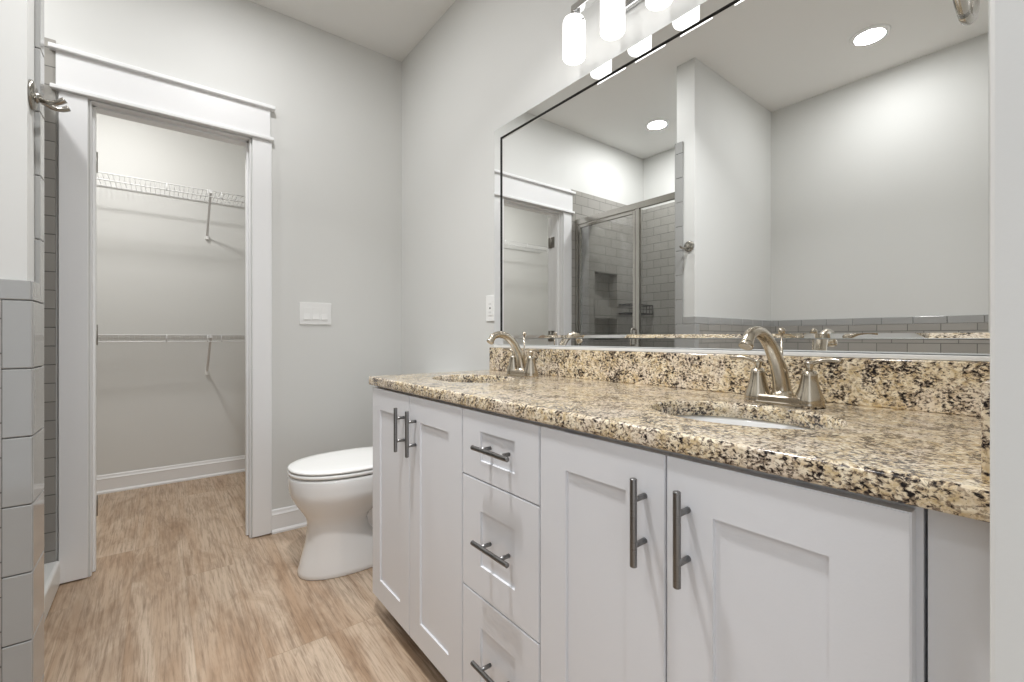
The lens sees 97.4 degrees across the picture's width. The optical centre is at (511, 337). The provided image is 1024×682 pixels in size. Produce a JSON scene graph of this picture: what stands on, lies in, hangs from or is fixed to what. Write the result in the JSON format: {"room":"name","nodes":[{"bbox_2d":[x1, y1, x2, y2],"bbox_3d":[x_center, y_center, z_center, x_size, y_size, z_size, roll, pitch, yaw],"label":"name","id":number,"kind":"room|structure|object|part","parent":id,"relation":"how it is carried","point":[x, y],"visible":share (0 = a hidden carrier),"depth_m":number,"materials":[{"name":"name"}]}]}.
{"room":"bathroom","nodes":[
{"label":"bathroom","id":0,"kind":"room"},
{"bbox_2d":[0,0,37,507],"bbox_3d":[-1.563,-0.347,0.732,1.086,2.743,0.121,0,0,-38],"label":"wall partition","id":1,"kind":"structure","parent":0,"point":[17,17],"depth_m":1.01,"materials":[{"name":"white paint"}]},
{"bbox_2d":[0,299,2,681],"bbox_3d":[-1.534,0.470,0.672,1.039,1.108,0.010,0,0,-38],"label":"tile","id":2,"kind":"structure","parent":1,"relation":"attached to","point":[1,369],"depth_m":0.99,"materials":[{"name":"grey tile"}]},
{"bbox_2d":[0,279,32,681],"bbox_3d":[-1.515,0.447,0.687,1.084,1.152,0.010,0,0,-38],"label":"tile","id":3,"kind":"structure","parent":1,"relation":"attached to","point":[17,316],"depth_m":1.00,"materials":[{"name":"grey tile"}]},
{"bbox_2d":[29,0,43,681],"bbox_3d":[-1.132,-0.103,1.071,0.010,2.253,0.128,0,0,-38],"label":"wall","id":4,"kind":"structure","parent":1,"relation":"attached to","point":[37,287],"depth_m":1.08,"materials":[{"name":"grey tile"}]},
{"bbox_2d":[27,79,70,111],"bbox_3d":[-1.096,-0.566,1.068,0.064,0.067,0.067,0,0,-38],"label":"robe hook","id":5,"kind":"object","parent":1,"relation":"attached to","point":[34,98],"visible":1,"depth_m":1.05,"materials":[{"name":"silver metal"}]},
{"bbox_3d":[-1.114,-0.566,1.054,0.018,0.067,0.067,0,0,-38],"label":"plate","id":6,"kind":"part","parent":5,"relation":"part of","materials":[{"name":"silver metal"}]},
{"bbox_2d":[96,113,244,475],"bbox_3d":[-2.546,-0.347,3.139,2.512,2.743,0.100,0,0,-38],"label":"wall","id":7,"kind":"structure","parent":0,"point":[158,273],"depth_m":3.17,"materials":[{"name":"white paint"}]},
{"bbox_2d":[96,455,244,494],"bbox_3d":[-2.508,0.964,3.091,2.512,0.121,0.022,0,0,-38],"label":"baseboard","id":8,"kind":"structure","parent":7,"relation":"attached to","point":[129,480],"depth_m":3.16,"materials":[{"name":"white paint"}]},
{"bbox_2d":[96,171,244,239],"bbox_3d":[-2.406,-0.863,2.986,2.300,0.288,0.313,0,0,-38],"label":"wire shelf","id":9,"kind":"object","parent":7,"relation":"attached to","point":[125,183],"visible":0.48,"depth_m":3.06,"materials":[{"name":"white metal"}]},
{"bbox_3d":[-2.313,-0.960,2.868,2.300,0.007,0.007,0,0,-38],"label":"rail","id":10,"kind":"part","parent":9,"relation":"part of","materials":[{"name":"white plastic"}]},
{"bbox_3d":[-2.497,-0.999,3.101,2.300,0.007,0.007,0,0,-38],"label":"rail","id":11,"kind":"part","parent":9,"relation":"part of","materials":[{"name":"white plastic"}]},
{"bbox_3d":[-2.314,-1.002,2.868,2.300,0.007,0.007,0,0,-38],"label":"rail","id":12,"kind":"part","parent":9,"relation":"part of","materials":[{"name":"white plastic"}]},
{"bbox_2d":[98,334,244,374],"bbox_3d":[-2.406,0.127,2.986,2.300,0.294,0.313,0,0,-38],"label":"wire shelf","id":13,"kind":"object","parent":7,"relation":"attached to","point":[107,335],"visible":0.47,"depth_m":3.01,"materials":[{"name":"white metal"}]},
{"bbox_3d":[-2.313,0.027,2.868,2.300,0.007,0.007,0,0,-38],"label":"rail","id":14,"kind":"part","parent":13,"relation":"part of","materials":[{"name":"white plastic"}]},
{"bbox_3d":[-2.314,-0.015,2.868,2.300,0.007,0.007,0,0,-38],"label":"rail","id":15,"kind":"part","parent":13,"relation":"part of","materials":[{"name":"white plastic"}]},
{"bbox_2d":[44,0,401,576],"bbox_3d":[-1.713,-0.347,2.077,2.512,2.743,0.118,0,0,-38],"label":"wall","id":16,"kind":"structure","parent":0,"point":[336,120],"depth_m":2.47,"materials":[{"name":"white paint"}]},
{"bbox_2d":[44,37,55,563],"bbox_3d":[-2.302,-0.101,1.591,0.986,2.251,0.100,0,0,-38],"label":"tile","id":17,"kind":"structure","parent":16,"relation":"attached to","point":[49,55],"depth_m":1.84,"materials":[{"name":"grey tile"}]},
{"bbox_2d":[96,152,97,515],"bbox_3d":[-2.114,0.003,1.845,0.614,2.019,0.080,0,0,-38],"label":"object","id":18,"kind":"structure","parent":16,"relation":"in","point":[96,152],"depth_m":2.03,"materials":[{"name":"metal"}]},
{"bbox_2d":[48,42,274,583],"bbox_3d":[-1.602,-0.090,2.141,0.830,2.221,0.162,0,0,-38],"label":"door frame","id":19,"kind":"structure","parent":16,"relation":"attached to","point":[81,76],"depth_m":1.96,"materials":[{"name":"white paint"}]},
{"bbox_2d":[272,505,306,534],"bbox_3d":[-0.968,0.964,2.573,0.727,0.121,0.022,0,0,-38],"label":"baseboard","id":20,"kind":"structure","parent":16,"relation":"attached to","point":[288,518],"depth_m":2.39,"materials":[{"name":"white paint"}]},
{"bbox_2d":[299,302,330,324],"bbox_3d":[-1.085,-0.133,2.488,0.166,0.122,0.012,0,0,-38],"label":"light switch","id":21,"kind":"object","parent":16,"relation":"attached to","point":[311,313],"visible":1,"depth_m":2.48,"materials":[{"name":"white plastic"}]},
{"bbox_2d":[44,472,447,681],"bbox_3d":[-0.834,1.054,0.957,2.752,0.060,5.646,0,0,-38],"label":"floor","id":22,"kind":"structure","parent":0,"point":[178,590],"depth_m":1.70,"materials":[{"name":"brown wood"}]},
{"bbox_2d":[44,561,59,621],"bbox_3d":[-1.604,0.972,1.432,0.115,0.105,1.012,0,0,-38],"label":"curb","id":23,"kind":"object","parent":22,"relation":"on","point":[52,569],"visible":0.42,"depth_m":1.74,"materials":[{"name":"white plastic"}]},
{"bbox_2d":[287,446,372,580],"bbox_3d":[-0.652,0.629,2.138,0.748,0.790,0.476,0,0,-38],"label":"toilet","id":24,"kind":"object","parent":22,"relation":"on","point":[333,491],"visible":0.45,"depth_m":1.92,"materials":[{"name":"white ceramic"}]},
{"bbox_3d":[-0.749,0.579,2.062,0.503,0.016,0.378,0,0,-38],"label":"seat","id":25,"kind":"part","parent":24,"relation":"part of","materials":[{"name":"white plastic"}]},
{"bbox_3d":[-0.745,0.561,2.065,0.513,0.014,0.378,0,0,-38],"label":"lid","id":26,"kind":"part","parent":24,"relation":"part of","materials":[{"name":"white plastic"}]},
{"bbox_2d":[373,387,468,681],"bbox_3d":[-0.116,0.601,1.587,0.600,0.847,0.630,0,0,-38],"label":"vanity cabinet","id":27,"kind":"object","parent":22,"relation":"on","point":[418,472],"visible":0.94,"depth_m":1.37,"materials":[{"name":"white paint"}]},
{"bbox_3d":[-0.414,0.565,1.554,0.019,0.761,0.311,0,0,-38],"label":"door","id":28,"kind":"part","parent":27,"relation":"part of","materials":[{"name":"white paint"}]},
{"bbox_3d":[-0.362,0.294,1.444,0.036,0.141,0.012,0,0,-38],"label":"handle","id":29,"kind":"part","parent":27,"relation":"part of","materials":[{"name":"silver metal"}]},
{"bbox_3d":[-0.310,0.294,1.378,0.036,0.141,0.012,0,0,-38],"label":"handle","id":30,"kind":"part","parent":27,"relation":"part of","materials":[{"name":"silver metal"}]},
{"bbox_3d":[-0.220,0.565,1.306,0.019,0.761,0.313,0,0,-38],"label":"door","id":31,"kind":"part","parent":27,"relation":"part of","materials":[{"name":"white paint"}]},
{"bbox_2d":[463,407,546,681],"bbox_3d":[0.172,0.601,1.220,0.600,0.847,0.302,0,0,-38],"label":"base cabinet","id":32,"kind":"object","parent":22,"relation":"on","point":[502,453],"visible":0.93,"depth_m":1.05,"materials":[{"name":"white paint"}]},
{"bbox_3d":[-0.043,0.784,1.037,0.036,0.012,0.141,0,0,-38],"label":"handle","id":33,"kind":"part","parent":32,"relation":"part of","materials":[{"name":"silver metal"}]},
{"bbox_3d":[-0.043,0.265,1.037,0.036,0.012,0.141,0,0,-38],"label":"handle","id":34,"kind":"part","parent":32,"relation":"part of","materials":[{"name":"silver metal"}]},
{"bbox_3d":[-0.043,0.494,1.037,0.036,0.012,0.141,0,0,-38],"label":"handle","id":35,"kind":"part","parent":32,"relation":"part of","materials":[{"name":"silver metal"}]},
{"bbox_3d":[-0.029,0.496,1.063,0.019,0.285,0.300,0,0,-38],"label":"drawer","id":36,"kind":"part","parent":32,"relation":"part of","materials":[{"name":"white paint"}]},
{"bbox_3d":[-0.029,0.794,1.063,0.019,0.305,0.300,0,0,-38],"label":"drawer","id":37,"kind":"part","parent":32,"relation":"part of","materials":[{"name":"white paint"}]},
{"bbox_3d":[-0.029,0.268,1.063,0.019,0.166,0.300,0,0,-38],"label":"drawer","id":38,"kind":"part","parent":32,"relation":"part of","materials":[{"name":"white paint"}]},
{"bbox_2d":[541,424,989,681],"bbox_3d":[0.468,0.601,0.842,0.600,0.847,0.656,0,0,-38],"label":"vanity cabinet","id":39,"kind":"object","parent":22,"relation":"on","point":[658,565],"visible":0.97,"depth_m":0.62,"materials":[{"name":"white paint"}]},
{"bbox_3d":[0.156,0.565,0.827,0.019,0.761,0.293,0,0,-38],"label":"door","id":40,"kind":"part","parent":39,"relation":"part of","materials":[{"name":"white paint"}]},
{"bbox_3d":[0.203,0.294,0.724,0.036,0.141,0.012,0,0,-38],"label":"handle","id":41,"kind":"part","parent":39,"relation":"part of","materials":[{"name":"silver metal"}]},
{"bbox_2d":[369,347,989,522],"bbox_3d":[0.185,0.110,1.227,0.573,0.132,1.611,0,0,-38],"label":"countertop","id":42,"kind":"structure","parent":39,"relation":"on","point":[916,433],"depth_m":0.86,"materials":[{"name":"stone"}]},
{"bbox_2d":[487,331,540,376],"bbox_3d":[0.024,0.060,1.666,0.191,0.168,0.178,0,0,20],"label":"faucet","id":43,"kind":"object","parent":42,"relation":"on","point":[517,366],"visible":1,"depth_m":1.67,"materials":[{"name":"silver metal"}]},
{"bbox_3d":[-0.016,0.054,1.662,0.173,0.156,0.046,0,0,-32],"label":"spout","id":44,"kind":"part","parent":43,"relation":"part of","materials":[{"name":"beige metal"}]},
{"bbox_3d":[-0.009,0.055,1.755,0.021,0.029,0.069,0,0,-38],"label":"lever","id":45,"kind":"part","parent":43,"relation":"part of","materials":[{"name":"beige metal"}]},
{"bbox_3d":[0.007,0.106,1.736,0.056,0.076,0.056,0,0,-38],"label":"handle","id":46,"kind":"part","parent":43,"relation":"part of","materials":[{"name":"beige metal"}]},
{"bbox_3d":[0.038,0.134,1.696,0.055,0.020,0.156,0,0,-38],"label":"plate","id":47,"kind":"part","parent":43,"relation":"part of","materials":[{"name":"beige metal"}]},
{"bbox_3d":[0.047,0.060,1.713,0.016,0.164,0.016,0,0,-38],"label":"lift rod","id":48,"kind":"part","parent":43,"relation":"part of","materials":[{"name":"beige metal"}]},
{"bbox_3d":[0.070,0.106,1.656,0.056,0.076,0.056,0,0,-38],"label":"handle","id":49,"kind":"part","parent":43,"relation":"part of","materials":[{"name":"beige metal"}]},
{"bbox_3d":[0.084,0.055,1.636,0.021,0.029,0.069,0,0,-38],"label":"lever","id":50,"kind":"part","parent":43,"relation":"part of","materials":[{"name":"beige metal"}]},
{"bbox_2d":[673,415,813,429],"bbox_3d":[0.435,0.254,0.866,0.301,0.154,0.388,0,0,-38],"label":"undermount sink","id":51,"kind":"object","parent":42,"relation":"in","point":[717,419],"visible":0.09,"depth_m":0.98,"materials":[{"name":"white ceramic"}]},
{"bbox_2d":[730,326,842,408],"bbox_3d":[0.572,0.060,0.945,0.191,0.168,0.178,0,0,20],"label":"faucet","id":52,"kind":"object","parent":42,"relation":"on","point":[809,395],"visible":1,"depth_m":0.95,"materials":[{"name":"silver metal"}]},
{"bbox_3d":[0.539,0.055,1.034,0.021,0.029,0.069,0,0,-38],"label":"lever","id":53,"kind":"part","parent":52,"relation":"part of","materials":[{"name":"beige metal"}]},
{"bbox_3d":[0.554,0.106,1.015,0.056,0.076,0.056,0,0,-38],"label":"handle","id":54,"kind":"part","parent":52,"relation":"part of","materials":[{"name":"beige metal"}]},
{"bbox_3d":[0.531,0.054,0.941,0.173,0.156,0.046,0,0,-32],"label":"spout","id":55,"kind":"part","parent":52,"relation":"part of","materials":[{"name":"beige metal"}]},
{"bbox_3d":[0.586,0.134,0.974,0.055,0.020,0.156,0,0,-38],"label":"plate","id":56,"kind":"part","parent":52,"relation":"part of","materials":[{"name":"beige metal"}]},
{"bbox_3d":[0.594,0.060,0.992,0.016,0.164,0.016,0,0,-38],"label":"lift rod","id":57,"kind":"part","parent":52,"relation":"part of","materials":[{"name":"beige metal"}]},
{"bbox_3d":[0.617,0.106,0.934,0.056,0.076,0.056,0,0,-38],"label":"handle","id":58,"kind":"part","parent":52,"relation":"part of","materials":[{"name":"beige metal"}]},
{"bbox_3d":[0.632,0.055,0.915,0.021,0.029,0.069,0,0,-38],"label":"lever","id":59,"kind":"part","parent":52,"relation":"part of","materials":[{"name":"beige metal"}]},
{"bbox_3d":[0.250,0.294,0.663,0.036,0.141,0.012,0,0,-38],"label":"handle","id":60,"kind":"part","parent":39,"relation":"part of","materials":[{"name":"silver metal"}]},
{"bbox_3d":[0.339,0.565,0.594,0.019,0.761,0.291,0,0,-38],"label":"door","id":61,"kind":"part","parent":39,"relation":"part of","materials":[{"name":"white paint"}]},
{"bbox_2d":[249,0,455,61],"bbox_3d":[-1.291,-1.759,1.539,2.752,0.080,4.166,0,0,-38],"label":"ceiling","id":62,"kind":"structure","parent":0,"point":[390,28],"depth_m":2.42,"materials":[{"name":"white paint"}]},
{"bbox_2d":[402,0,989,373],"bbox_3d":[-0.256,-0.347,2.352,0.120,2.743,4.166,0,0,-38],"label":"wall","id":63,"kind":"structure","parent":0,"point":[483,64],"depth_m":2.24,"materials":[{"name":"white paint"}]},
{"bbox_2d":[486,295,493,321],"bbox_3d":[-0.097,-0.133,2.045,0.009,0.119,0.072,0,0,-38],"label":"outlet","id":64,"kind":"object","parent":63,"relation":"attached to","point":[490,298],"visible":0.85,"depth_m":2.04,"materials":[{"name":"white plastic"}]},
{"bbox_2d":[488,301,492,315],"bbox_3d":[-0.099,-0.133,2.043,0.004,0.067,0.033,0,0,-38],"label":"receptacle","id":65,"kind":"object","parent":64,"relation":"attached to","point":[490,303],"depth_m":2.04,"materials":[{"name":"white plastic"}]},
{"bbox_2d":[563,0,672,65],"bbox_3d":[0.381,-1.050,1.342,0.123,0.218,0.581,0,0,-38],"label":"vanity light","id":66,"kind":"object","parent":63,"relation":"attached to","point":[612,12],"visible":1,"depth_m":1.44,"materials":[{"name":"white glass"}]},
{"bbox_3d":[0.210,-1.010,1.522,0.076,0.136,0.076,0,0,-38],"label":"lamp shade","id":67,"kind":"part","parent":66,"relation":"part of","materials":[{"name":"white glass"}]},
{"bbox_3d":[0.311,-1.010,1.393,0.076,0.136,0.076,0,0,-38],"label":"lamp shade","id":68,"kind":"part","parent":66,"relation":"part of","materials":[{"name":"white glass"}]},
{"bbox_3d":[0.413,-1.010,1.262,0.076,0.136,0.076,0,0,-38],"label":"lamp shade","id":69,"kind":"part","parent":66,"relation":"part of","materials":[{"name":"white glass"}]},
{"bbox_2d":[489,347,989,416],"bbox_3d":[0.403,0.094,1.398,0.020,0.100,1.611,0,0,-38],"label":"backsplash","id":70,"kind":"structure","parent":63,"relation":"attached to","point":[934,386],"depth_m":1.02,"materials":[{"name":"stone"}]},
{"bbox_2d":[494,0,989,361],"bbox_3d":[0.412,-0.439,1.387,0.018,0.966,1.580,0,0,-38],"label":"wall mirror","id":71,"kind":"object","parent":63,"relation":"attached to","point":[805,168],"visible":0.91,"depth_m":1.12,"materials":[{"name":"white silvered mirror glass"}]},
{"bbox_2d":[990,0,1023,681],"bbox_3d":[0.668,-0.347,0.511,0.699,2.743,0.110,0,0,-38],"label":"wall","id":72,"kind":"structure","parent":0,"point":[1006,16],"depth_m":0.33,"materials":[{"name":"white paint"}]},
{"bbox_2d":[953,0,979,25],"bbox_3d":[0.493,-0.438,0.475,0.166,0.190,0.050,0,0,-38],"label":"towel ring","id":73,"kind":"object","parent":72,"relation":"attached to","point":[966,11],"visible":1,"depth_m":0.48,"materials":[{"name":"silver metal"}]}
]}

